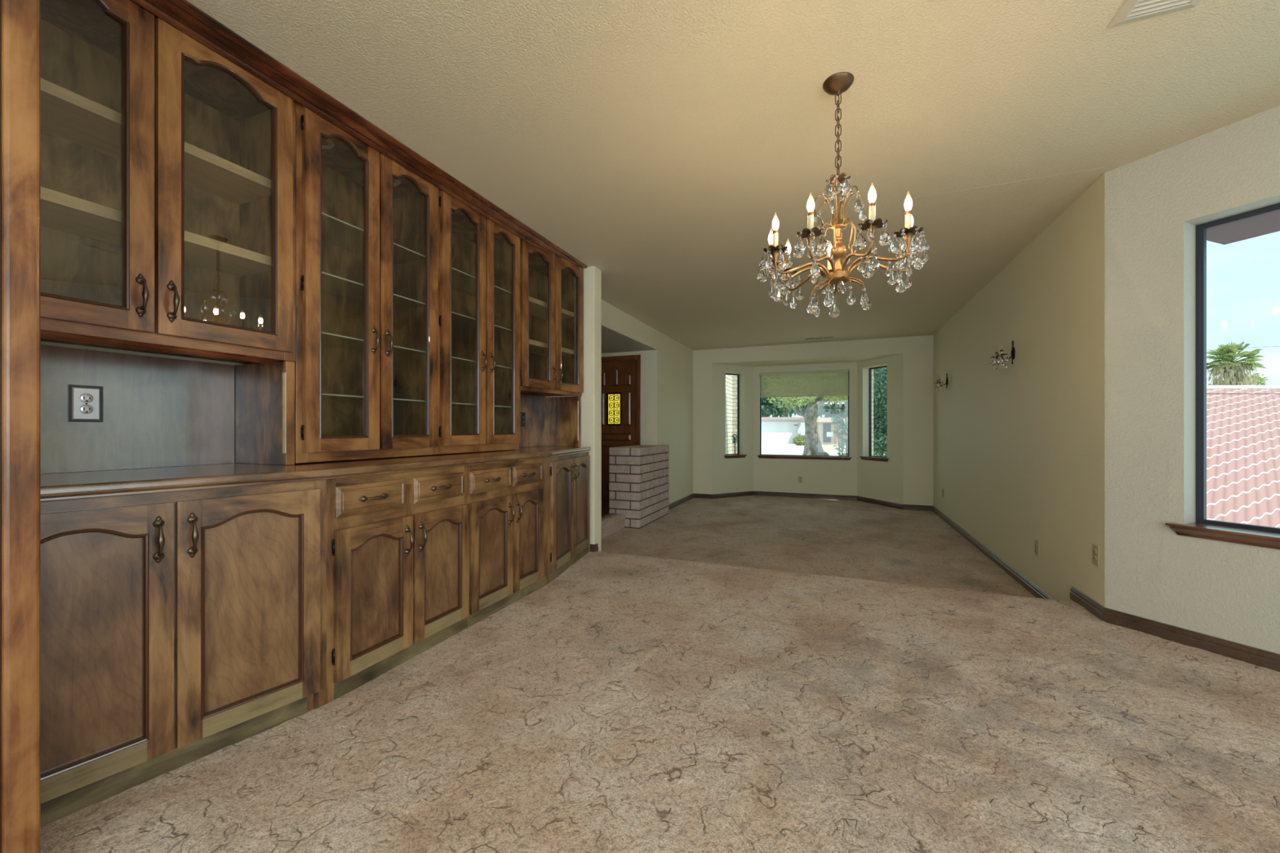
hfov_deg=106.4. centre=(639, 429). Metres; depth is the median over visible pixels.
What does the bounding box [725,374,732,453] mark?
wall
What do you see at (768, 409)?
street tree
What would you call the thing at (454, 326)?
glass shelf
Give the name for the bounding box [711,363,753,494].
wall
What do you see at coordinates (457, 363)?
glass shelf
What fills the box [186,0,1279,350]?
ceiling
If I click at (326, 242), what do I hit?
glass shelf
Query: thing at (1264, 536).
window
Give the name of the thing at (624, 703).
floor
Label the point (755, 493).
baseboard
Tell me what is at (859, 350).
ceiling
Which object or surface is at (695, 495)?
baseboard
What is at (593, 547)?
baseboard
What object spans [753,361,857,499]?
wall
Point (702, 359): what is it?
wall
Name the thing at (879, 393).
hedge
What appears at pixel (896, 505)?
baseboard
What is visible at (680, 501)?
baseboard
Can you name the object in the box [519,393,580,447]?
backsplash
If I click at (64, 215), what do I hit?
shelf
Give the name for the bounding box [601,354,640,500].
door
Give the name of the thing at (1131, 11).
ceiling vent
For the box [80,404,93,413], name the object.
socket
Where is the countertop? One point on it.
(107, 483)
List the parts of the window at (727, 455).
frame, sill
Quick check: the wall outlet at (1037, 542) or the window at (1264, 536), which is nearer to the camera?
the window at (1264, 536)
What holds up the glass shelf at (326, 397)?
attached to the upper cabinet at (366, 362)
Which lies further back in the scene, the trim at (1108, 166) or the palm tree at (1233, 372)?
the palm tree at (1233, 372)
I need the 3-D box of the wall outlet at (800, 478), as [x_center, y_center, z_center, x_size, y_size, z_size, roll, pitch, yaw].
[2.862,0.900,8.557,0.070,0.115,0.008,0,0,22]
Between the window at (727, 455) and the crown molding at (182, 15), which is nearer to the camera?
the crown molding at (182, 15)
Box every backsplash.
[40,329,294,474]
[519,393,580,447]
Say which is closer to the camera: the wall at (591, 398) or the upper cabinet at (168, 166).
the upper cabinet at (168, 166)
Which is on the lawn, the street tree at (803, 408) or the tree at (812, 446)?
the tree at (812, 446)
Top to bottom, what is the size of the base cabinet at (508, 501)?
0.858 m
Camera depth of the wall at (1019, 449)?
3.52 m
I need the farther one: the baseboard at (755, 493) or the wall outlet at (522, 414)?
the baseboard at (755, 493)
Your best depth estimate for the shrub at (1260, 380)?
43.53 m
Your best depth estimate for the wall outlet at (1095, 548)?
2.70 m
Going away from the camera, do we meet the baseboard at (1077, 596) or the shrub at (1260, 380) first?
the baseboard at (1077, 596)
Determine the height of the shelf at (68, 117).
0.036 m
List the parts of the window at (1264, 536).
sill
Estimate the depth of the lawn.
37.41 m
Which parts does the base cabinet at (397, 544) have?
drawer, door, handle, door panel, handle, handle, drawer, door, handle, door panel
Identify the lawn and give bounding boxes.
[822,444,845,452]
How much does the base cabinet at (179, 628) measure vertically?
0.858 m
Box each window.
[724,373,746,458]
[757,371,852,460]
[859,365,888,462]
[1165,203,1279,549]
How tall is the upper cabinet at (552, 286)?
1.106 m
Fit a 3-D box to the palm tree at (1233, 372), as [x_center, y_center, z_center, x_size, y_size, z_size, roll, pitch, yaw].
[51.659,-2.906,42.072,4.425,9.422,4.004,0,0,22]
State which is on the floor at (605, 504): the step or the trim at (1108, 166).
the step
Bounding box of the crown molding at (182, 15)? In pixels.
[131,0,587,268]
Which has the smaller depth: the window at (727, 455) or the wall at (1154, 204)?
the wall at (1154, 204)
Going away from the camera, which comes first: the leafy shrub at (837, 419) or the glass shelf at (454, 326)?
the glass shelf at (454, 326)
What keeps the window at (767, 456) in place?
in the wall at (824, 477)
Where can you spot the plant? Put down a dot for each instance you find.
(733, 437)
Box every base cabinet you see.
[40,480,326,826]
[326,466,469,703]
[466,457,547,627]
[547,452,590,583]
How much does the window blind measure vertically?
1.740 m
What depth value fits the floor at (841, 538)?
5.20 m
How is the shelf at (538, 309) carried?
attached to the upper cabinet at (552, 286)
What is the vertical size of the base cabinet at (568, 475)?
0.858 m
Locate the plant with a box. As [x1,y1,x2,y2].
[731,433,737,453]
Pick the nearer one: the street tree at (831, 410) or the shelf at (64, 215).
the shelf at (64, 215)
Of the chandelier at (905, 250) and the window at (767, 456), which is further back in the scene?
the window at (767, 456)
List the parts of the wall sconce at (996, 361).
plate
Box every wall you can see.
[40,341,537,474]
[537,266,601,551]
[608,444,669,528]
[644,330,693,504]
[693,349,711,494]
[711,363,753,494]
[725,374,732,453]
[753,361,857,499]
[857,353,903,504]
[871,368,873,455]
[903,335,933,506]
[933,173,1104,607]
[1104,105,1279,653]
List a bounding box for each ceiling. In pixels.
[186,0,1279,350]
[601,299,657,353]
[711,337,903,366]
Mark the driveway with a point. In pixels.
(766, 448)
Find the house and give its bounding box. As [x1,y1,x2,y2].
[800,417,877,444]
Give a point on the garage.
(774, 429)
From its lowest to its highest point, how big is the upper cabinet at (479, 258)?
1.534 m
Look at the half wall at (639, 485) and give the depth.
6.00 m
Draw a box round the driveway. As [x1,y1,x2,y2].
[761,443,884,456]
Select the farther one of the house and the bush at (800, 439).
the house
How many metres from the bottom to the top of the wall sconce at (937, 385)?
0.243 m
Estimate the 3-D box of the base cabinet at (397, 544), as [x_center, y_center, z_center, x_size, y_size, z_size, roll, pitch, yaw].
[-1.335,0.621,2.293,0.723,0.858,0.757,0,0,22]
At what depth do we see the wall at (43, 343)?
1.86 m
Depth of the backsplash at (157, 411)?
1.87 m
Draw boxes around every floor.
[40,551,1279,852]
[601,495,1035,597]
[601,500,609,516]
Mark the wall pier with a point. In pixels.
(734, 377)
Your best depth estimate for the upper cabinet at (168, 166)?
1.67 m
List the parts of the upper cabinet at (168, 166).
door, handle, panel, panel, handle, door, panel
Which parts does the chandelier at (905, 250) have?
bulb, drip dish, bulb, bulb, drip dish, arm, arm, arm, drip dish, bulb, arm, bulb, arm, crown dish, chain, arm, bulb, drip dish, arm, arm, drip dish, bulb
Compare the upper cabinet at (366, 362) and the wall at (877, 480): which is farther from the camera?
the wall at (877, 480)
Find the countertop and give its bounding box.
[40,445,591,502]
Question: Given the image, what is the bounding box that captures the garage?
[761,417,804,443]
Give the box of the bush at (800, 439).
[792,434,804,445]
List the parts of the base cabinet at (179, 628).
door panel, door, handle, handle, door, door panel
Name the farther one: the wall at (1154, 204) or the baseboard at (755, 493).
the baseboard at (755, 493)
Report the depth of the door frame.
6.88 m
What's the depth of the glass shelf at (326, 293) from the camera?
2.57 m
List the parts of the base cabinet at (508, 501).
drawer, door, door panel, handle, handle, handle, drawer, door panel, door, handle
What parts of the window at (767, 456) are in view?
sill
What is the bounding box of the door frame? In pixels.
[601,351,644,444]
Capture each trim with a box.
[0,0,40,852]
[897,166,1109,200]
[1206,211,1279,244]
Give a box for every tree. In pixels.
[761,374,803,417]
[762,371,877,455]
[800,375,827,417]
[818,372,884,417]
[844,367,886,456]
[1206,341,1267,385]
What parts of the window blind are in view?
rail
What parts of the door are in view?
raised panel, raised panel, raised panel, raised panel, raised panel, frame, raised panel, raised panel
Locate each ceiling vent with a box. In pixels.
[804,335,834,340]
[1106,0,1201,27]
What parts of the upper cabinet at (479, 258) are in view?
door, panel, panel, handle, handle, door, panel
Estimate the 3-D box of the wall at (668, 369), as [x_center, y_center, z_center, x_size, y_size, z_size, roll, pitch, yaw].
[0.522,-0.042,7.762,0.200,2.727,2.000,0,0,22]
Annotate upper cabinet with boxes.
[40,0,295,363]
[244,100,438,463]
[437,187,519,454]
[520,237,583,396]
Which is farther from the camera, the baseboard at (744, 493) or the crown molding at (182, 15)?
the baseboard at (744, 493)
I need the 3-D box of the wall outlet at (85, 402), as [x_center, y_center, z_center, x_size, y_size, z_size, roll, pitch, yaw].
[-1.955,-0.090,1.691,0.008,0.129,0.084,0,0,22]
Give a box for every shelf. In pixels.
[40,78,271,204]
[40,186,271,276]
[321,212,425,257]
[321,271,425,304]
[321,332,425,355]
[321,393,425,403]
[451,266,511,293]
[451,311,511,330]
[451,356,511,370]
[451,402,511,408]
[528,296,574,319]
[528,339,574,356]
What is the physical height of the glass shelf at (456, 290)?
0.006 m
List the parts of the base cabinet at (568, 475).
door, door panel, handle, handle, door, door panel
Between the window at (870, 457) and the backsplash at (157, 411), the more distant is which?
the window at (870, 457)
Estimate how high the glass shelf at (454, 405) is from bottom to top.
0.006 m
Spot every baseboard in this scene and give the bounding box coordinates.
[589,543,595,551]
[668,493,693,510]
[693,493,711,498]
[711,491,753,498]
[753,490,857,500]
[857,496,903,509]
[903,504,933,511]
[932,506,1054,599]
[1070,586,1105,621]
[1103,607,1279,672]
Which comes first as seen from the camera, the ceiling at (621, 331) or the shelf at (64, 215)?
the shelf at (64, 215)
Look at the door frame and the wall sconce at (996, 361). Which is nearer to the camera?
the wall sconce at (996, 361)
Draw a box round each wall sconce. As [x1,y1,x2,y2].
[933,373,947,391]
[988,340,1015,369]
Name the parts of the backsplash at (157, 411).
valance moulding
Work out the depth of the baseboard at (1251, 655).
2.30 m
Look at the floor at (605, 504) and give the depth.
6.43 m
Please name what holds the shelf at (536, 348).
attached to the upper cabinet at (552, 286)
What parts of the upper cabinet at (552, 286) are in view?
panel, door, panel, panel, frame, handle, handle, door, panel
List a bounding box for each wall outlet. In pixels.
[68,384,102,422]
[520,412,524,426]
[798,475,802,483]
[1035,538,1039,556]
[1092,542,1099,566]
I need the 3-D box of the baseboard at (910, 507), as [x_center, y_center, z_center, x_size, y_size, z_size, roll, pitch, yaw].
[4.194,1.183,7.216,0.395,0.078,0.014,0,0,22]
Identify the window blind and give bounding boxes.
[760,369,848,397]
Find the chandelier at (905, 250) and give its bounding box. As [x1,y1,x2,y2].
[756,71,928,317]
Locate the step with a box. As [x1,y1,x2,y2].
[601,513,625,537]
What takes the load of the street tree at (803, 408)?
on the street
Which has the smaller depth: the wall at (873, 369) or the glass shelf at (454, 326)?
the glass shelf at (454, 326)
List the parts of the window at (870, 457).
sill, frame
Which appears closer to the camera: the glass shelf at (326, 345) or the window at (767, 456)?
the glass shelf at (326, 345)
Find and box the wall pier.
[732,375,737,453]
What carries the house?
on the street
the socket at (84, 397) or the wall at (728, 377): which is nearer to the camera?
the socket at (84, 397)
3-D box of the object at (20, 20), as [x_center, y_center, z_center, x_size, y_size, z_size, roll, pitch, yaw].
[-1.501,-0.177,1.116,0.220,2.453,0.074,0,0,22]
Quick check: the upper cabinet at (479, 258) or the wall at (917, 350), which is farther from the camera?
the wall at (917, 350)
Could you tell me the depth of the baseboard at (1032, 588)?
4.26 m
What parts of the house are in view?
white panel, post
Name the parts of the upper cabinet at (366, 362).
panel, door, panel, handle, handle, door, panel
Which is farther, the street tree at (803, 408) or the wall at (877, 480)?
the street tree at (803, 408)
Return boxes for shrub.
[831,413,848,456]
[1244,372,1268,385]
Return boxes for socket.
[80,393,93,403]
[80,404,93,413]
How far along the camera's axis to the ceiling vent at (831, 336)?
7.34 m
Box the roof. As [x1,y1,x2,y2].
[1206,385,1279,528]

